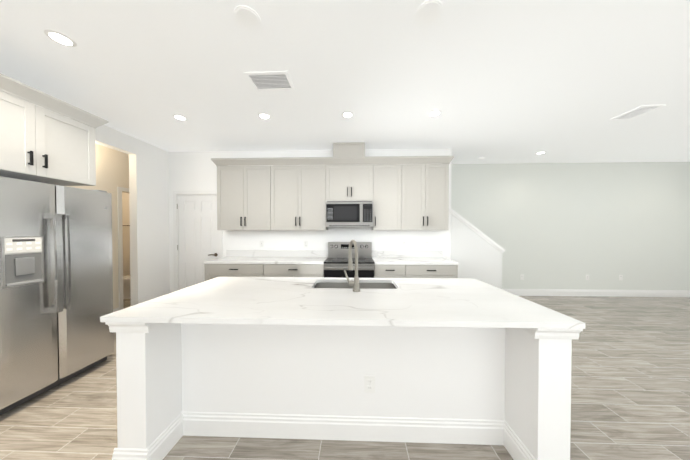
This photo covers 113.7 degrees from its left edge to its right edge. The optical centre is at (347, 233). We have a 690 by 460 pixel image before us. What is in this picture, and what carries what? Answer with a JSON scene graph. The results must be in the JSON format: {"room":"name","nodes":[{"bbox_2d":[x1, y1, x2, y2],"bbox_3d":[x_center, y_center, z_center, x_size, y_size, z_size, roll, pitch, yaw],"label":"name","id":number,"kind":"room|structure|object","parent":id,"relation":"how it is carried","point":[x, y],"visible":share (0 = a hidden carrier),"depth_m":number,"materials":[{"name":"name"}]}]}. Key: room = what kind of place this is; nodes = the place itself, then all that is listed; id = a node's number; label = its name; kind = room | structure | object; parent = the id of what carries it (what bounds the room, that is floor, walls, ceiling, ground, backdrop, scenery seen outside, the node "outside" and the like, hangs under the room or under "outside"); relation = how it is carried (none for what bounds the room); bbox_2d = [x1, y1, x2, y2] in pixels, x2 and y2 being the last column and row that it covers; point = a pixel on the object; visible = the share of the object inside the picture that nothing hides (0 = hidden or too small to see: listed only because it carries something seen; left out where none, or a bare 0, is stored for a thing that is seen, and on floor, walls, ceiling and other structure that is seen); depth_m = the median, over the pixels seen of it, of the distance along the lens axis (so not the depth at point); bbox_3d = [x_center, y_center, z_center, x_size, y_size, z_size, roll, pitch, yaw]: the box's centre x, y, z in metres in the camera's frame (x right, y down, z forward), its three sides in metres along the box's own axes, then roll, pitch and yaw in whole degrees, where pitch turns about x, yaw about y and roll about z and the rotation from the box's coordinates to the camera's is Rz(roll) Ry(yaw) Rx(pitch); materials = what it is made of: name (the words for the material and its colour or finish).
{"room":"kitchen","nodes":[
{"label":"kitchen","id":0,"kind":"room"},
{"bbox_2d":[2,91,169,305],"bbox_3d":[-3.413,-0.039,1.282,0.120,2.820,6.760,0,1,2],"label":"wall","id":1,"kind":"structure","parent":0,"point":[149,219],"depth_m":3.67,"materials":[{"name":"white paint"}]},
{"bbox_2d":[0,73,108,185],"bbox_3d":[-2.970,-0.857,1.937,0.715,0.714,1.056,0,1,2],"label":"upper cabinet","id":2,"kind":"object","parent":1,"relation":"attached to","point":[38,143],"visible":1,"depth_m":1.99,"materials":[{"name":"white wood"}]},
{"bbox_2d":[67,143,128,308],"bbox_3d":[-3.784,-0.072,3.705,0.120,2.820,2.700,0,1,2],"label":"wall","id":3,"kind":"structure","parent":0,"point":[112,170],"depth_m":3.59,"materials":[{"name":"paint"}]},
{"bbox_2d":[117,187,128,309],"bbox_3d":[-3.763,0.283,4.099,0.136,2.100,0.880,0,1,2],"label":"door frame","id":4,"kind":"structure","parent":3,"relation":"attached to","point":[120,243],"depth_m":3.68,"materials":[{"name":"white wood"}]},
{"bbox_2d":[168,149,504,292],"bbox_3d":[-0.261,-0.077,4.080,5.997,2.820,0.164,0,1,2],"label":"wall","id":5,"kind":"structure","parent":0,"point":[193,171],"depth_m":4.01,"materials":[{"name":"white paint"}]},
{"bbox_2d":[173,191,222,291],"bbox_3d":[-2.713,0.277,4.157,0.910,2.110,0.136,0,1,2],"label":"door frame","id":6,"kind":"structure","parent":5,"relation":"attached to","point":[176,238],"depth_m":4.10,"materials":[{"name":"white wood"}]},
{"bbox_2d":[178,195,218,289],"bbox_3d":[-2.714,0.309,4.135,0.760,2.023,0.035,0,1,2],"label":"door","id":7,"kind":"structure","parent":5,"relation":"in","point":[198,234],"depth_m":4.12,"materials":[{"name":"white wood"}]},
{"bbox_2d":[215,158,274,229],"bbox_3d":[-1.686,-0.646,3.890,0.959,1.174,0.332,0,1,2],"label":"upper cabinet","id":8,"kind":"object","parent":5,"relation":"attached to","point":[245,191],"depth_m":3.73,"materials":[{"name":"beige wood"}]},
{"bbox_2d":[275,158,330,229],"bbox_3d":[-0.809,-0.645,3.861,1.034,1.174,0.332,0,1,2],"label":"upper cabinet","id":9,"kind":"object","parent":5,"relation":"attached to","point":[302,185],"depth_m":3.70,"materials":[{"name":"beige wood"}]},
{"bbox_2d":[227,250,442,257],"bbox_3d":[-0.264,0.356,4.013,3.856,0.115,0.020,0,1,2],"label":"backsplash","id":10,"kind":"structure","parent":5,"relation":"attached to","point":[230,253],"depth_m":4.01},
{"bbox_2d":[331,142,366,157],"bbox_3d":[0.023,-1.357,3.825,0.520,0.250,0.330,0,1,2],"label":"cover","id":11,"kind":"object","parent":5,"relation":"attached to","point":[352,149],"depth_m":3.66,"materials":[{"name":"beige wood"}]},
{"bbox_2d":[331,158,374,201],"bbox_3d":[0.033,-0.884,3.830,0.769,0.696,0.332,0,1,2],"label":"upper cabinet","id":12,"kind":"object","parent":5,"relation":"attached to","point":[350,181],"depth_m":3.67,"materials":[{"name":"beige wood"}]},
{"bbox_2d":[326,201,372,226],"bbox_3d":[0.032,-0.320,3.793,0.762,0.421,0.422,0,1,2],"label":"microwave","id":13,"kind":"object","parent":12,"relation":"attached to","point":[349,213],"visible":1,"depth_m":3.61,"materials":[{"name":"silver metal"}]},
{"bbox_2d":[372,158,406,229],"bbox_3d":[0.648,-0.645,3.813,0.579,1.174,0.332,0,1,2],"label":"upper cabinet","id":14,"kind":"object","parent":5,"relation":"attached to","point":[400,192],"depth_m":3.65,"materials":[{"name":"beige wood"}]},
{"bbox_2d":[407,156,450,229],"bbox_3d":[1.222,-0.644,3.794,0.809,1.174,0.332,0,1,2],"label":"upper cabinet","id":15,"kind":"object","parent":5,"relation":"attached to","point":[427,176],"depth_m":3.63,"materials":[{"name":"beige wood"}]},
{"bbox_2d":[0,296,689,459],"bbox_3d":[0.901,1.400,1.349,12.700,0.060,7.380,0,1,2],"label":"floor","id":16,"kind":"structure","parent":0,"point":[630,378],"depth_m":1.71,"materials":[{"name":"tile"}]},
{"bbox_2d":[0,176,113,414],"bbox_3d":[-2.871,0.462,1.956,0.907,1.800,0.902,0,1,2],"label":"refrigerator","id":17,"kind":"object","parent":16,"relation":"on","point":[56,283],"visible":1,"depth_m":1.89,"materials":[{"name":"grey metal"}]},
{"bbox_2d":[123,275,130,298],"bbox_3d":[-4.756,0.938,4.681,0.927,0.775,0.460,0,1,2],"label":"toilet","id":18,"kind":"object","parent":16,"relation":"on","point":[126,288],"visible":0.08,"depth_m":4.58,"materials":[{"name":"white ceramic"}]},
{"bbox_2d":[203,262,266,280],"bbox_3d":[-1.700,0.898,3.763,0.978,0.881,0.627,0,1,2],"label":"base cabinet","id":19,"kind":"object","parent":16,"relation":"on","point":[212,269],"depth_m":3.44,"materials":[{"name":"grey wood"}]},
{"bbox_2d":[207,258,326,261],"bbox_3d":[-1.278,0.437,3.741,1.847,0.039,0.633,0,1,2],"label":"countertop","id":20,"kind":"structure","parent":19,"relation":"on","point":[218,259],"depth_m":3.53,"materials":[{"name":"white stone"}]},
{"bbox_2d":[267,262,323,276],"bbox_3d":[-0.842,0.898,3.735,0.978,0.881,0.627,0,1,2],"label":"base cabinet","id":21,"kind":"object","parent":16,"relation":"on","point":[310,263],"depth_m":3.42,"materials":[{"name":"grey wood"}]},
{"bbox_2d":[104,280,584,459],"bbox_3d":[-0.047,0.920,1.718,2.556,0.890,1.012,0,1,2],"label":"kitchen island","id":22,"kind":"object","parent":16,"relation":"on","point":[446,360],"depth_m":1.48,"materials":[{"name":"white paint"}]},
{"bbox_2d":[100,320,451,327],"bbox_3d":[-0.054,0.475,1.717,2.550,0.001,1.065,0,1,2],"label":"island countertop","id":23,"kind":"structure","parent":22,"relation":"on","point":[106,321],"depth_m":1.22,"materials":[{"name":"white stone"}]},
{"bbox_2d":[344,240,359,291],"bbox_3d":[0.036,0.246,1.833,0.127,0.395,0.231,0,1,2],"label":"faucet","id":24,"kind":"object","parent":23,"relation":"on","point":[350,263],"depth_m":1.74,"materials":[{"name":"silver metal"}]},
{"bbox_2d":[324,242,373,277],"bbox_3d":[0.027,0.744,3.655,0.762,1.190,0.683,0,1,2],"label":"range","id":25,"kind":"object","parent":16,"relation":"on","point":[336,263],"visible":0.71,"depth_m":3.46,"materials":[{"name":"silver metal"}]},
{"bbox_2d":[374,262,410,277],"bbox_3d":[0.671,0.899,3.685,0.523,0.881,0.627,0,1,2],"label":"base cabinet","id":26,"kind":"object","parent":16,"relation":"on","point":[381,269],"depth_m":3.37,"materials":[{"name":"grey wood"}]},
{"bbox_2d":[411,262,457,277],"bbox_3d":[1.227,0.899,3.667,0.828,0.881,0.627,0,1,2],"label":"base cabinet","id":27,"kind":"object","parent":16,"relation":"on","point":[418,269],"depth_m":3.35,"materials":[{"name":"grey wood"}]},
{"bbox_2d":[372,258,458,265],"bbox_3d":[1.032,0.438,3.665,1.242,0.039,0.633,0,1,2],"label":"countertop","id":28,"kind":"structure","parent":27,"relation":"on","point":[374,259],"depth_m":3.53,"materials":[{"name":"white stone"}]},
{"bbox_2d":[0,0,689,163],"bbox_3d":[0.901,-1.480,1.311,12.700,0.060,7.380,0,1,2],"label":"ceiling","id":29,"kind":"structure","parent":0,"point":[521,81],"depth_m":2.04,"materials":[{"name":"white paint"}]},
{"bbox_2d":[43,29,76,46],"bbox_3d":[-2.138,-1.452,1.681,0.156,0.006,0.156,0,1,2],"label":"recessed light","id":30,"kind":"object","parent":29,"relation":"in","point":[61,38],"visible":1,"depth_m":1.68,"materials":[{"name":"white plastic"}]},
{"bbox_2d":[172,114,186,119],"bbox_3d":[-2.120,-1.467,2.851,0.156,0.006,0.156,0,1,2],"label":"recessed light","id":31,"kind":"object","parent":29,"relation":"in","point":[179,117],"visible":1,"depth_m":2.84,"materials":[{"name":"white plastic"}]},
{"bbox_2d":[234,5,260,28],"bbox_3d":[-0.673,-1.448,1.515,0.164,0.009,0.164,0,1,2],"label":"ceiling speaker","id":32,"kind":"object","parent":29,"relation":"attached to","point":[247,17],"visible":1,"depth_m":1.51,"materials":[{"name":"white plastic"}]},
{"bbox_2d":[258,113,270,118],"bbox_3d":[-1.040,-1.467,2.816,0.156,0.006,0.156,0,1,2],"label":"recessed light","id":33,"kind":"object","parent":29,"relation":"in","point":[264,115],"visible":1,"depth_m":2.80,"materials":[{"name":"white plastic"}]},
{"bbox_2d":[243,71,294,90],"bbox_3d":[-0.738,-1.455,2.166,0.400,0.012,0.270,0,1,2],"label":"ceiling vent","id":34,"kind":"object","parent":29,"relation":"in","point":[272,81],"visible":1,"depth_m":2.15,"materials":[{"name":"white metal"}]},
{"bbox_2d":[341,111,353,117],"bbox_3d":[-0.001,-1.466,2.782,0.156,0.006,0.156,0,1,2],"label":"recessed light","id":35,"kind":"object","parent":29,"relation":"in","point":[347,114],"visible":1,"depth_m":2.77,"materials":[{"name":"white plastic"}]},
{"bbox_2d":[416,0,441,23],"bbox_3d":[0.530,-1.448,1.476,0.164,0.009,0.164,0,1,2],"label":"ceiling speaker","id":36,"kind":"object","parent":29,"relation":"attached to","point":[428,11],"visible":1,"depth_m":1.47,"materials":[{"name":"white plastic"}]},
{"bbox_2d":[428,110,441,115],"bbox_3d":[1.058,-1.466,2.747,0.156,0.006,0.156,0,1,2],"label":"recessed light","id":37,"kind":"object","parent":29,"relation":"in","point":[434,112],"visible":1,"depth_m":2.73,"materials":[{"name":"white plastic"}]},
{"bbox_2d":[610,105,664,119],"bbox_3d":[3.494,-1.463,2.732,0.250,0.012,0.330,0,1,2],"label":"ceiling vent","id":38,"kind":"object","parent":29,"relation":"in","point":[636,112],"visible":0.98,"depth_m":2.72,"materials":[{"name":"white metal"}]},
{"bbox_2d":[122,162,689,289],"bbox_3d":[1.080,-0.088,4.956,12.580,2.820,0.120,0,1,2],"label":"wall","id":39,"kind":"structure","parent":0,"point":[603,225],"depth_m":4.77,"materials":[{"name":"paint"}]},
{"bbox_2d":[502,289,689,296],"bbox_3d":[4.966,1.254,4.779,4.480,0.140,0.016,0,1,2],"label":"baseboard","id":40,"kind":"structure","parent":39,"relation":"attached to","point":[609,293],"depth_m":4.76,"materials":[{"name":"white wood"}]}
]}

